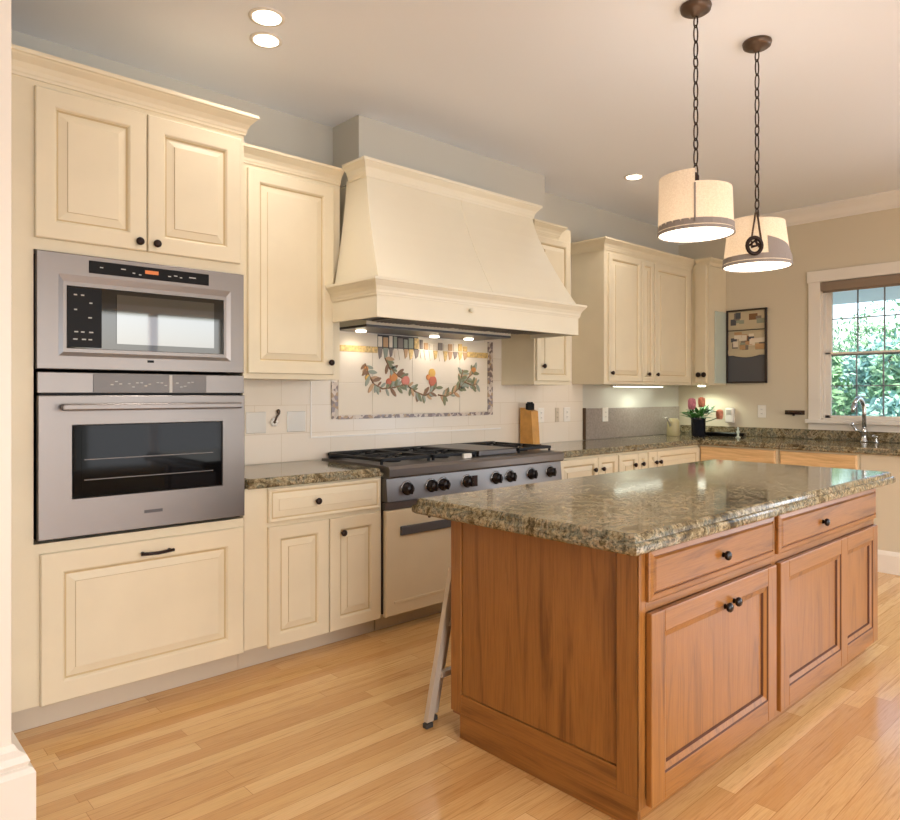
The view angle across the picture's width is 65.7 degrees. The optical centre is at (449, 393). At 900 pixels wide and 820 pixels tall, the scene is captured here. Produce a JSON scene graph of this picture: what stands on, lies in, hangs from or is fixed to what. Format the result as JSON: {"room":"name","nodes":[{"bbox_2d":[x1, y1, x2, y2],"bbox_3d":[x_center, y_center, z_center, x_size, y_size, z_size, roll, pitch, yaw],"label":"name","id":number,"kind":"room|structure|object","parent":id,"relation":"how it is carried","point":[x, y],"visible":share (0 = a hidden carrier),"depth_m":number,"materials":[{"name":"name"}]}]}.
{"room":"kitchen","nodes":[
{"label":"kitchen","id":0,"kind":"room"},
{"bbox_2d":[11,30,678,465],"bbox_3d":[-0.877,-0.169,4.214,8.820,2.930,0.120,0,0,-43],"label":"wall","id":1,"kind":"structure","parent":0,"point":[275,130],"depth_m":4.22,"materials":[{"name":"grey paint"}]},
{"bbox_2d":[244,143,344,380],"bbox_3d":[-0.976,-0.666,3.782,0.711,1.174,0.378,0,0,-43],"label":"upper cabinet","id":2,"kind":"object","parent":1,"relation":"attached to","point":[292,203],"visible":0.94,"depth_m":3.69,"materials":[{"name":"beige wood"}]},
{"bbox_2d":[244,331,582,464],"bbox_3d":[-0.115,-0.074,4.829,3.396,0.939,0.008,0,0,-43],"label":"tile backsplash","id":3,"kind":"structure","parent":1,"relation":"attached to","point":[277,445],"depth_m":4.55,"materials":[{"name":"beige tile"}]},
{"bbox_2d":[246,412,265,433],"bbox_3d":[-1.090,0.161,3.921,0.120,0.120,0.006,0,0,-43],"label":"wall plate","id":4,"kind":"object","parent":3,"relation":"attached to","point":[255,421],"visible":1,"depth_m":3.92,"materials":[{"name":"white plastic"}]},
{"bbox_2d":[270,409,280,425],"bbox_3d":[-0.999,0.136,3.993,0.064,0.099,0.020,0,0,-43],"label":"wall ornament","id":5,"kind":"object","parent":3,"relation":"attached to","point":[275,420],"visible":1,"depth_m":3.99,"materials":[{"name":"white ceramic"}]},
{"bbox_2d":[287,411,304,431],"bbox_3d":[-0.903,0.161,4.094,0.120,0.120,0.006,0,0,-43],"label":"wall plate","id":6,"kind":"object","parent":3,"relation":"attached to","point":[295,419],"visible":1,"depth_m":4.09,"materials":[{"name":"white plastic"}]},
{"bbox_2d":[310,381,500,437],"bbox_3d":[-0.225,0.094,4.720,1.655,0.340,0.005,0,0,-43],"label":"liner","id":7,"kind":"object","parent":3,"relation":"attached to","point":[311,436],"visible":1,"depth_m":4.42,"materials":[{"name":"beige tile"}]},
{"bbox_2d":[331,332,492,418],"bbox_3d":[-0.201,-0.115,4.735,1.416,0.542,0.013,0,0,-43],"label":"tile mural","id":8,"kind":"object","parent":3,"relation":"attached to","point":[435,382],"visible":0.99,"depth_m":4.67,"materials":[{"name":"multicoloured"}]},
{"bbox_2d":[538,408,543,422],"bbox_3d":[0.731,0.171,5.597,0.075,0.118,0.008,0,0,-43],"label":"outlet","id":9,"kind":"object","parent":3,"relation":"attached to","point":[540,410],"visible":0.95,"depth_m":5.59,"materials":[{"name":"white plastic"}]},
{"bbox_2d":[555,408,558,421],"bbox_3d":[0.882,0.171,5.736,0.050,0.118,0.008,0,0,-43],"label":"outlet","id":10,"kind":"object","parent":3,"relation":"attached to","point":[556,409],"visible":1,"depth_m":5.73,"materials":[{"name":"beige plastic"}]},
{"bbox_2d":[564,407,569,421],"bbox_3d":[0.977,0.171,5.824,0.085,0.118,0.008,0,0,-43],"label":"outlet","id":11,"kind":"object","parent":3,"relation":"attached to","point":[566,409],"visible":1,"depth_m":5.82,"materials":[{"name":"white plastic"}]},
{"bbox_2d":[333,115,544,220],"bbox_3d":[-0.004,-1.441,4.750,1.690,0.384,0.274,0,0,-43],"label":"soffit","id":12,"kind":"object","parent":1,"relation":"attached to","point":[358,136],"depth_m":4.45,"materials":[{"name":"grey paint"}]},
{"bbox_2d":[326,155,586,340],"bbox_3d":[0.006,-0.825,4.392,1.768,0.891,0.792,0,0,-43],"label":"range hood","id":13,"kind":"object","parent":1,"relation":"attached to","point":[422,254],"visible":1,"depth_m":4.03,"materials":[{"name":"beige wood"}]},
{"bbox_2d":[501,219,570,384],"bbox_3d":[0.653,-0.661,5.283,0.480,1.184,0.378,0,0,-43],"label":"upper cabinet","id":14,"kind":"object","parent":1,"relation":"attached to","point":[525,360],"visible":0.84,"depth_m":5.18,"materials":[{"name":"beige wood"}]},
{"bbox_2d":[583,408,585,439],"bbox_3d":[1.150,0.258,5.976,0.015,0.275,0.034,0,0,-43],"label":"strip","id":15,"kind":"object","parent":1,"relation":"attached to","point":[584,409],"visible":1,"depth_m":5.96,"materials":[{"name":"brown metal"}]},
{"bbox_2d":[586,406,678,439],"bbox_3d":[1.731,0.260,6.518,1.569,0.271,0.022,0,0,-43],"label":"backsplash","id":16,"kind":"structure","parent":1,"relation":"attached to","point":[626,421],"depth_m":6.42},
{"bbox_2d":[602,407,607,421],"bbox_3d":[1.374,0.181,6.168,0.085,0.125,0.008,0,0,-43],"label":"outlet","id":17,"kind":"object","parent":16,"relation":"attached to","point":[604,409],"visible":1,"depth_m":6.16,"materials":[{"name":"white plastic"}]},
{"bbox_2d":[571,236,694,385],"bbox_3d":[1.651,-0.671,6.202,1.463,1.178,0.378,0,0,-43],"label":"upper cabinet","id":18,"kind":"object","parent":1,"relation":"attached to","point":[634,328],"visible":0.97,"depth_m":5.87,"materials":[{"name":"beige wood"}]},
{"bbox_2d":[612,385,663,386],"bbox_3d":[1.731,-0.072,6.387,0.800,0.018,0.050,0,0,-43],"label":"light","id":19,"kind":"object","parent":18,"relation":"attached to","point":[612,385],"visible":0.87,"depth_m":6.33,"materials":[{"name":"white plastic"}]},
{"bbox_2d":[11,0,899,226],"bbox_3d":[1.506,-1.684,1.627,8.820,0.100,7.154,0,0,-43],"label":"ceiling","id":20,"kind":"structure","parent":0,"point":[584,96],"depth_m":3.54,"materials":[{"name":"white paint"}]},
{"bbox_2d":[249,32,282,47],"bbox_3d":[-0.848,-1.631,3.217,0.148,0.006,0.148,0,0,-43],"label":"recessed light","id":21,"kind":"object","parent":20,"relation":"in","point":[261,39],"visible":1,"depth_m":3.21,"materials":[{"name":"beige glass"}]},
{"bbox_2d":[248,7,284,26],"bbox_3d":[-0.793,-1.631,3.022,0.156,0.006,0.156,0,0,-43],"label":"recessed light","id":22,"kind":"object","parent":20,"relation":"in","point":[263,16],"visible":1,"depth_m":3.02,"materials":[{"name":"beige glass"}]},
{"bbox_2d":[624,174,643,179],"bbox_3d":[1.384,-1.631,5.245,0.148,0.006,0.148,0,0,-43],"label":"recessed light","id":23,"kind":"object","parent":20,"relation":"in","point":[630,176],"visible":1,"depth_m":5.23,"materials":[{"name":"beige glass"}]},
{"bbox_2d":[657,0,735,242],"bbox_3d":[1.034,-1.151,2.935,0.311,0.965,0.311,0,0,-43],"label":"pendant light","id":24,"kind":"object","parent":20,"relation":"hanging from","point":[691,209],"visible":1,"depth_m":2.84,"materials":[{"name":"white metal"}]},
{"bbox_2d":[659,227,733,241],"bbox_3d":[1.034,-0.672,2.935,0.296,0.003,0.296,0,0,-43],"label":"diffuser","id":25,"kind":"object","parent":24,"relation":"attached to","point":[666,234],"depth_m":2.92,"materials":[{"name":"white glass"}]},
{"bbox_2d":[722,35,792,272],"bbox_3d":[1.424,-1.111,3.236,0.302,1.045,0.300,0,0,-9],"label":"pendant light","id":26,"kind":"object","parent":20,"relation":"hanging from","point":[761,244],"visible":1,"depth_m":3.15,"materials":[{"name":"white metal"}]},
{"bbox_2d":[724,261,790,271],"bbox_3d":[1.424,-0.593,3.236,0.286,0.003,0.286,0,0,-43],"label":"diffuser","id":27,"kind":"object","parent":26,"relation":"attached to","point":[729,266],"depth_m":3.23,"materials":[{"name":"white glass"}]},
{"bbox_2d":[14,572,899,819],"bbox_3d":[1.506,1.346,1.627,8.820,0.100,7.154,0,0,-43],"label":"floor","id":28,"kind":"structure","parent":0,"point":[332,731],"depth_m":2.52,"materials":[{"name":"brown wood"}]},
{"bbox_2d":[11,43,258,732],"bbox_3d":[-1.504,0.004,3.100,1.088,2.581,0.666,0,0,-43],"label":"tall cabinet","id":29,"kind":"object","parent":28,"relation":"on","point":[104,164],"visible":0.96,"depth_m":2.82,"materials":[{"name":"beige wood"}]},
{"bbox_2d":[33,249,243,374],"bbox_3d":[-1.449,-0.322,3.133,0.840,0.452,0.576,0,0,-43],"label":"microwave","id":30,"kind":"object","parent":29,"relation":"in","point":[92,314],"visible":0.98,"depth_m":2.88,"materials":[{"name":"grey metal"}]},
{"bbox_2d":[33,371,244,541],"bbox_3d":[-1.428,0.240,3.113,0.837,0.652,0.634,0,0,-43],"label":"wall oven","id":31,"kind":"object","parent":29,"relation":"in","point":[113,452],"visible":0.99,"depth_m":2.87,"materials":[{"name":"grey metal"}]},
{"bbox_2d":[238,477,380,669],"bbox_3d":[-0.854,0.869,3.706,0.790,0.852,0.656,0,0,-43],"label":"base cabinet","id":32,"kind":"object","parent":28,"relation":"on","point":[312,552],"visible":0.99,"depth_m":3.45,"materials":[{"name":"beige wood"}]},
{"bbox_2d":[245,460,383,489],"bbox_3d":[-0.860,0.419,3.709,0.783,0.046,0.642,0,0,-43],"label":"countertop","id":33,"kind":"structure","parent":32,"relation":"on","point":[259,476],"depth_m":3.56,"materials":[{"name":"stone"}]},
{"bbox_2d":[423,566,450,728],"bbox_3d":[0.092,0.986,2.863,0.504,0.619,0.113,0,0,-43],"label":"step stool","id":34,"kind":"object","parent":28,"relation":"on","point":[439,671],"visible":0.43,"depth_m":2.71,"materials":[{"name":"silver metal"}]},
{"bbox_2d":[322,441,563,630],"bbox_3d":[0.007,0.823,4.462,1.488,0.945,0.694,0,0,-43],"label":"range","id":35,"kind":"object","parent":28,"relation":"on","point":[415,548],"visible":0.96,"depth_m":3.97,"materials":[{"name":"grey metal"}]},
{"bbox_2d":[561,453,617,478],"bbox_3d":[0.803,0.869,5.232,0.720,0.852,0.656,0,0,-43],"label":"base cabinet","id":36,"kind":"object","parent":28,"relation":"on","point":[573,467],"visible":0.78,"depth_m":5.01,"materials":[{"name":"beige wood"}]},
{"bbox_2d":[616,450,647,471],"bbox_3d":[1.220,0.869,5.616,0.405,0.852,0.656,0,0,-43],"label":"base cabinet","id":37,"kind":"object","parent":28,"relation":"on","point":[633,460],"visible":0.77,"depth_m":5.39,"materials":[{"name":"beige wood"}]},
{"bbox_2d":[451,488,877,819],"bbox_3d":[1.084,0.875,3.066,2.140,0.840,0.869,0,0,-43],"label":"kitchen island","id":38,"kind":"object","parent":28,"relation":"on","point":[614,681],"visible":0.9,"depth_m":2.38,"materials":[{"name":"brown wood"}]},
{"bbox_2d":[412,459,895,556],"bbox_3d":[1.060,0.425,3.099,2.378,0.058,0.978,0,0,-43],"label":"island countertop","id":39,"kind":"structure","parent":38,"relation":"on","point":[637,512],"depth_m":2.58,"materials":[{"name":"stone"}]},
{"bbox_2d":[646,445,699,467],"bbox_3d":[1.678,0.869,6.038,0.830,0.852,0.656,0,0,-43],"label":"base cabinet","id":40,"kind":"object","parent":28,"relation":"on","point":[683,454],"visible":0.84,"depth_m":5.80,"materials":[{"name":"beige wood"}]},
{"bbox_2d":[518,433,899,457],"bbox_3d":[2.457,0.419,4.916,2.720,0.046,3.362,0,0,-43],"label":"countertop","id":41,"kind":"structure","parent":40,"relation":"on","point":[570,449],"depth_m":5.58,"materials":[{"name":"stone"}]},
{"bbox_2d":[520,402,540,444],"bbox_3d":[0.618,0.228,5.373,0.094,0.334,0.147,0,0,-43],"label":"knife block","id":42,"kind":"object","parent":41,"relation":"on","point":[529,422],"visible":0.87,"depth_m":5.35,"materials":[{"name":"brown wood"}]},
{"bbox_2d":[663,417,679,435],"bbox_3d":[2.067,0.303,6.553,0.244,0.184,0.124,0,0,-43],"label":"jug","id":43,"kind":"object","parent":41,"relation":"on","point":[673,424],"visible":1,"depth_m":6.54,"materials":[{"name":"beige ceramic"}]},
{"bbox_2d":[682,397,722,436],"bbox_3d":[2.345,0.211,6.543,0.345,0.369,0.351,0,0,-29],"label":"flower vase","id":44,"kind":"object","parent":41,"relation":"on","point":[698,421],"visible":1,"depth_m":6.47,"materials":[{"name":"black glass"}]},
{"bbox_2d":[705,432,744,436],"bbox_3d":[2.589,0.381,6.599,0.200,0.030,0.320,0,0,-43],"label":"tray","id":45,"kind":"object","parent":41,"relation":"on","point":[727,434],"visible":0.87,"depth_m":6.54,"materials":[{"name":"black plastic"}]},
{"bbox_2d":[735,427,740,437],"bbox_3d":[2.609,0.347,6.319,0.044,0.097,0.043,0,0,-43],"label":"glass figurine","id":46,"kind":"object","parent":41,"relation":"on","point":[737,431],"visible":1,"depth_m":6.31,"materials":[{"name":"grey glass"}]},
{"bbox_2d":[850,397,868,441],"bbox_3d":[3.340,0.208,5.731,0.211,0.375,0.096,0,0,-24],"label":"kitchen faucet","id":47,"kind":"object","parent":41,"relation":"on","point":[864,431],"visible":1,"depth_m":5.73,"materials":[{"name":"silver metal"}]},
{"bbox_2d":[871,435,878,442],"bbox_3d":[3.448,0.362,5.651,0.075,0.068,0.044,0,0,-43],"label":"soap dispenser","id":48,"kind":"object","parent":41,"relation":"on","point":[875,436],"visible":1,"depth_m":5.65,"materials":[{"name":"silver metal"}]},
{"bbox_2d":[699,445,778,463],"bbox_3d":[2.682,0.869,6.114,0.766,0.852,0.680,0,0,-43],"label":"base cabinet","id":49,"kind":"object","parent":28,"relation":"on","point":[707,452],"visible":0.16,"depth_m":5.83,"materials":[{"name":"beige wood"}]},
{"bbox_2d":[779,449,859,469],"bbox_3d":[3.114,0.869,5.645,0.766,0.852,0.585,0,0,-43],"label":"base cabinet","id":50,"kind":"object","parent":28,"relation":"on","point":[788,457],"visible":0.16,"depth_m":5.37,"materials":[{"name":"beige wood"}]},
{"bbox_2d":[679,208,899,446],"bbox_3d":[4.705,-0.169,4.575,0.120,2.930,7.154,0,0,-43],"label":"wall","id":51,"kind":"structure","parent":0,"point":[872,237],"depth_m":6.29,"materials":[{"name":"beige paint"}]},
{"bbox_2d":[674,257,725,385],"bbox_3d":[2.359,-0.671,6.738,0.396,1.178,0.545,0,0,-43],"label":"upper cabinet","id":52,"kind":"object","parent":51,"relation":"attached to","point":[708,279],"visible":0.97,"depth_m":6.54,"materials":[{"name":"beige wood"}]},
{"bbox_2d":[725,408,734,422],"bbox_3d":[2.671,0.203,6.655,0.052,0.145,0.080,0,0,-43],"label":"plug","id":53,"kind":"object","parent":51,"relation":"attached to","point":[729,412],"visible":1,"depth_m":6.63,"materials":[{"name":"white plastic"}]},
{"bbox_2d":[726,307,766,382],"bbox_3d":[2.784,-0.449,6.549,0.029,0.694,0.378,0,0,-43],"label":"memo board","id":54,"kind":"object","parent":51,"relation":"attached to","point":[746,340],"visible":1,"depth_m":6.55,"materials":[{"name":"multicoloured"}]},
{"bbox_2d":[734,335,741,338],"bbox_3d":[2.728,-0.539,6.610,0.001,0.035,0.071,0,0,-43],"label":"photograph","id":55,"kind":"object","parent":54,"relation":"attached to","point":[735,336],"depth_m":6.61,"materials":[{"name":"beige paper"}]},
{"bbox_2d":[736,313,740,318],"bbox_3d":[2.731,-0.741,6.611,0.001,0.059,0.050,0,0,-43],"label":"photograph","id":56,"kind":"object","parent":54,"relation":"attached to","point":[738,315],"depth_m":6.61,"materials":[{"name":"grey paper"}]},
{"bbox_2d":[739,335,746,340],"bbox_3d":[2.761,-0.528,6.575,0.001,0.052,0.071,0,0,-43],"label":"photograph","id":57,"kind":"object","parent":54,"relation":"attached to","point":[741,337],"depth_m":6.57,"materials":[{"name":"beige paper"}]},
{"bbox_2d":[749,313,757,319],"bbox_3d":[2.829,-0.723,6.507,0.001,0.058,0.080,0,0,-43],"label":"photograph","id":58,"kind":"object","parent":54,"relation":"attached to","point":[752,316],"depth_m":6.50,"materials":[{"name":"brown paper"}]},
{"bbox_2d":[755,343,764,348],"bbox_3d":[2.868,-0.442,6.455,0.001,0.052,0.086,0,0,-43],"label":"photograph","id":59,"kind":"object","parent":54,"relation":"on","point":[757,345],"depth_m":6.45,"materials":[{"name":"brown paper"}]},
{"bbox_2d":[757,318,764,322],"bbox_3d":[2.875,-0.680,6.455,0.001,0.046,0.075,0,0,-43],"label":"photograph","id":60,"kind":"object","parent":54,"relation":"attached to","point":[759,320],"depth_m":6.45,"materials":[{"name":"grey paper"}]},
{"bbox_2d":[758,405,765,417],"bbox_3d":[2.885,0.161,6.455,0.008,0.118,0.075,0,0,-43],"label":"outlet","id":61,"kind":"object","parent":51,"relation":"attached to","point":[761,408],"visible":1,"depth_m":6.45,"materials":[{"name":"white plastic"}]},
{"bbox_2d":[678,189,899,244],"bbox_3d":[4.662,-1.571,4.459,0.100,0.124,7.023,0,0,-43],"label":"trim","id":62,"kind":"structure","parent":51,"relation":"attached to","point":[887,200],"depth_m":5.92,"materials":[{"name":"white paint"}]},
{"bbox_2d":[680,425,899,442],"bbox_3d":[3.449,0.353,5.831,0.022,0.084,3.304,0,0,-43],"label":"granite upstand","id":63,"kind":"object","parent":51,"relation":"attached to","point":[891,437],"visible":0.8,"depth_m":6.17,"materials":[{"name":"brown stone"}]},
{"bbox_2d":[785,410,804,415],"bbox_3d":[3.071,0.171,6.228,0.042,0.050,0.170,0,0,-43],"label":"wall bracket","id":64,"kind":"object","parent":51,"relation":"attached to","point":[792,412],"visible":1,"depth_m":6.22,"materials":[{"name":"brown metal"}]},
{"bbox_2d":[805,261,899,432],"bbox_3d":[3.848,-0.366,5.469,0.171,1.415,1.970,0,0,-43],"label":"window","id":65,"kind":"structure","parent":51,"relation":"in","point":[854,335],"depth_m":5.94,"materials":[{"name":"beige"}]},
{"bbox_2d":[821,274,899,292],"bbox_3d":[3.825,-0.923,5.446,0.063,0.094,1.724,0,0,-43],"label":"roller blind","id":66,"kind":"object","parent":65,"relation":"attached to","point":[886,280],"visible":1,"depth_m":5.83,"materials":[{"name":"brown fabric"}]},
{"bbox_2d":[860,454,899,552],"bbox_3d":[3.812,0.869,4.901,0.748,0.852,1.445,0,0,-43],"label":"wall","id":67,"kind":"structure","parent":0,"point":[887,519],"depth_m":5.05,"materials":[{"name":"beige paint"}]},
{"bbox_2d":[878,550,899,574],"bbox_3d":[3.530,1.216,4.642,0.016,0.159,1.445,0,0,-43],"label":"baseboard","id":68,"kind":"structure","parent":67,"relation":"attached to","point":[888,561],"depth_m":5.03,"materials":[{"name":"beige"}]},
{"bbox_3d":[-2.467,-0.168,1.372,2.630,2.929,0.640,0,0,-43],"label":"wall","id":69,"kind":"structure","parent":0,"visible":0},
{"bbox_2d":[0,0,10,746],"bbox_3d":[-1.290,-0.288,2.015,0.038,2.688,0.008,0,0,-43],"label":"trim","id":70,"kind":"structure","parent":69,"relation":"attached to","point":[5,5],"depth_m":2.01,"materials":[{"name":"beige wood"}]},
{"bbox_2d":[0,729,35,819],"bbox_3d":[-2.426,1.153,1.370,2.688,0.285,0.698,0,0,-43],"label":"baseboard","id":71,"kind":"structure","parent":69,"relation":"attached to","point":[17,773],"depth_m":2.00,"materials":[{"name":"beige"}]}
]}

